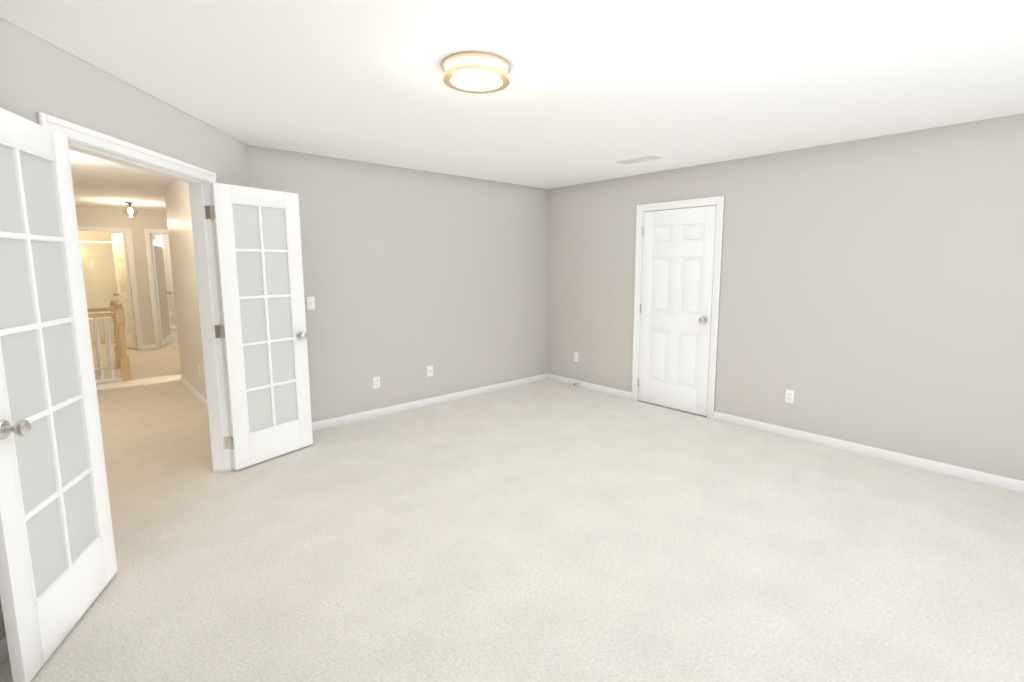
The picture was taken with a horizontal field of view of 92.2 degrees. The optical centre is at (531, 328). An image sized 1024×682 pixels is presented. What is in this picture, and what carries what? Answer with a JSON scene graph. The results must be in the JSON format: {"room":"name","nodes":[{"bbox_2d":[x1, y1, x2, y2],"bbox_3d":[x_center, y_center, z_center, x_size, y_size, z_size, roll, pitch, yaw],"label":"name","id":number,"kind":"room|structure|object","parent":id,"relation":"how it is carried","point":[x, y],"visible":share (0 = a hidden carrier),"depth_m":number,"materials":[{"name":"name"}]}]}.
{"room":"empty bedroom","nodes":[
{"label":"empty bedroom","id":0,"kind":"room"},
{"bbox_2d":[0,18,249,639],"bbox_3d":[-2.165,-0.063,2.623,0.120,2.440,2.900,-1,7,-6],"label":"wall","id":1,"kind":"structure","parent":0,"point":[37,74],"depth_m":2.40,"materials":[{"name":"grey paint"}]},
{"bbox_2d":[0,108,117,681],"bbox_3d":[-1.920,0.217,1.940,0.175,2.035,0.710,-3,8,-19],"label":"french door","id":2,"kind":"structure","parent":1,"relation":"in","point":[58,567],"depth_m":1.93,"materials":[{"name":"white paint"}]},
{"bbox_2d":[36,112,233,472],"bbox_3d":[-2.186,0.066,2.852,0.156,2.126,1.374,-1,7,-6],"label":"door frame","id":3,"kind":"structure","parent":1,"relation":"attached to","point":[93,143],"depth_m":3.37,"materials":[{"name":"white paint"}]},
{"bbox_2d":[210,182,312,470],"bbox_3d":[-1.998,-0.012,3.717,0.175,2.035,0.634,4,9,31],"label":"french door","id":4,"kind":"structure","parent":1,"relation":"in","point":[260,275],"depth_m":3.68,"materials":[{"name":"white paint"}]},
{"bbox_2d":[0,326,1023,664],"bbox_3d":[-3.243,0.706,5.862,5.906,0.085,15.400,-7,10,-42],"label":"baseboard","id":5,"kind":"structure","parent":1,"relation":"attached to","point":[994,480],"depth_m":4.46,"materials":[{"name":"white paint"}]},
{"bbox_2d":[75,206,174,344],"bbox_3d":[-6.876,-0.843,8.672,4.590,2.440,0.120,-7,10,-42],"label":"wall","id":6,"kind":"structure","parent":0,"point":[86,216],"depth_m":8.60,"materials":[{"name":"white paint"}]},
{"bbox_2d":[78,226,167,349],"bbox_3d":[-6.822,-0.693,8.730,1.900,2.126,0.138,-7,10,-42],"label":"door frame","id":7,"kind":"structure","parent":6,"relation":"attached to","point":[132,272],"depth_m":8.63,"materials":[{"name":"white paint"}]},
{"bbox_2d":[111,233,136,348],"bbox_3d":[-7.302,-0.671,8.828,0.674,2.035,0.175,6,9,37],"label":"door","id":8,"kind":"structure","parent":6,"relation":"in","point":[119,246],"depth_m":8.75,"materials":[{"name":"white paint"}]},
{"bbox_2d":[150,234,171,346],"bbox_3d":[-6.925,-0.722,9.218,0.183,2.035,0.755,-3,8,-25],"label":"door","id":9,"kind":"structure","parent":6,"relation":"in","point":[160,284],"depth_m":9.12,"materials":[{"name":"white paint"}]},
{"bbox_2d":[163,179,206,400],"bbox_3d":[-3.386,-0.381,5.088,0.120,2.440,3.125,-7,10,-42],"label":"wall","id":10,"kind":"structure","parent":0,"point":[174,219],"depth_m":5.54,"materials":[{"name":"white paint"}]},
{"bbox_2d":[247,145,547,421],"bbox_3d":[-1.082,-0.398,5.220,3.656,2.440,0.120,-7,10,-42],"label":"wall","id":11,"kind":"structure","parent":0,"point":[410,276],"depth_m":5.00,"materials":[{"name":"grey paint"}]},
{"bbox_2d":[306,297,314,309],"bbox_3d":[-1.942,-0.224,4.342,0.070,0.115,0.016,-7,10,-42],"label":"switch plate","id":12,"kind":"object","parent":11,"relation":"attached to","point":[310,303],"visible":1,"depth_m":4.34,"materials":[{"name":"white plastic"}]},
{"bbox_2d":[373,376,379,388],"bbox_3d":[-1.520,0.528,4.840,0.070,0.115,0.008,-7,10,-42],"label":"electrical outlet","id":13,"kind":"object","parent":11,"relation":"attached to","point":[376,382],"visible":1,"depth_m":4.84,"materials":[{"name":"white plastic"}]},
{"bbox_2d":[427,365,432,376],"bbox_3d":[-1.074,0.451,5.242,0.070,0.115,0.017,-7,10,-42],"label":"outlet plate","id":14,"kind":"object","parent":11,"relation":"attached to","point":[429,370],"visible":1,"depth_m":5.24,"materials":[{"name":"white plastic"}]},
{"bbox_2d":[0,329,1023,681],"bbox_3d":[-2.942,0.770,6.173,6.996,0.120,15.770,-7,10,-42],"label":"floor","id":15,"kind":"structure","parent":0,"point":[546,530],"depth_m":2.56,"materials":[{"name":"beige carpet"}]},
{"bbox_2d":[80,242,135,343],"bbox_3d":[-8.659,-0.694,9.425,1.658,1.950,0.774,-7,10,-42],"label":"wall","id":16,"kind":"structure","parent":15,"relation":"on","point":[98,267],"depth_m":9.84,"materials":[{"name":"beige paint"}]},
{"bbox_2d":[87,302,131,383],"bbox_3d":[-5.970,0.248,5.794,1.896,1.008,0.096,-7,10,-42],"label":"stair railing","id":17,"kind":"object","parent":15,"relation":"on","point":[117,315],"depth_m":6.39,"materials":[{"name":"brown wood"}]},
{"bbox_2d":[0,0,1023,211],"bbox_3d":[-2.942,-1.769,5.846,6.996,0.120,15.770,-7,10,-42],"label":"ceiling","id":18,"kind":"structure","parent":0,"point":[595,90],"depth_m":2.47,"materials":[{"name":"white paint"}]},
{"bbox_2d":[123,202,137,216],"bbox_3d":[-6.090,-1.808,7.481,0.190,0.222,0.181,-7,10,-42],"label":"hall ceiling light","id":19,"kind":"object","parent":18,"relation":"attached to","point":[130,210],"visible":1,"depth_m":7.46,"materials":[{"name":"white glass"}]},
{"bbox_2d":[443,51,509,93],"bbox_3d":[-0.263,-1.216,2.364,0.320,0.086,0.320,-7,10,-42],"label":"drum ceiling light","id":20,"kind":"object","parent":18,"relation":"attached to","point":[476,72],"visible":1,"depth_m":2.29,"materials":[{"name":"white glass"}]},
{"bbox_2d":[616,155,661,164],"bbox_3d":[0.974,-1.525,4.462,0.150,0.011,0.400,-7,10,-42],"label":"ceiling vent","id":21,"kind":"object","parent":18,"relation":"in","point":[640,159],"visible":1,"depth_m":4.44,"materials":[{"name":"white plastic"}]},
{"bbox_2d":[547,113,1023,480],"bbox_3d":[2.230,-0.275,4.262,0.120,2.440,6.045,-7,10,-42],"label":"wall","id":22,"kind":"structure","parent":0,"point":[872,292],"depth_m":3.84,"materials":[{"name":"grey paint"}]},
{"bbox_2d":[574,352,577,361],"bbox_3d":[0.551,0.349,6.069,0.008,0.115,0.070,-7,10,-42],"label":"electrical outlet","id":23,"kind":"object","parent":22,"relation":"attached to","point":[575,356],"visible":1,"depth_m":6.07,"materials":[{"name":"white plastic"}]},
{"bbox_2d":[637,205,716,415],"bbox_3d":[1.465,-0.183,5.039,0.175,2.035,0.814,-7,10,-42],"label":"closet door","id":24,"kind":"structure","parent":22,"relation":"in","point":[678,250],"depth_m":5.00,"materials":[{"name":"white paint"}]},
{"bbox_2d":[632,196,724,418],"bbox_3d":[1.494,-0.218,5.055,0.138,2.126,0.960,-7,10,-42],"label":"door frame","id":25,"kind":"structure","parent":22,"relation":"attached to","point":[718,201],"depth_m":4.80,"materials":[{"name":"white paint"}]},
{"bbox_2d":[785,389,793,403],"bbox_3d":[2.240,0.587,4.269,0.008,0.115,0.070,-7,10,-42],"label":"electrical outlet","id":26,"kind":"object","parent":22,"relation":"attached to","point":[789,396],"visible":1,"depth_m":4.27,"materials":[{"name":"white plastic"}]}
]}

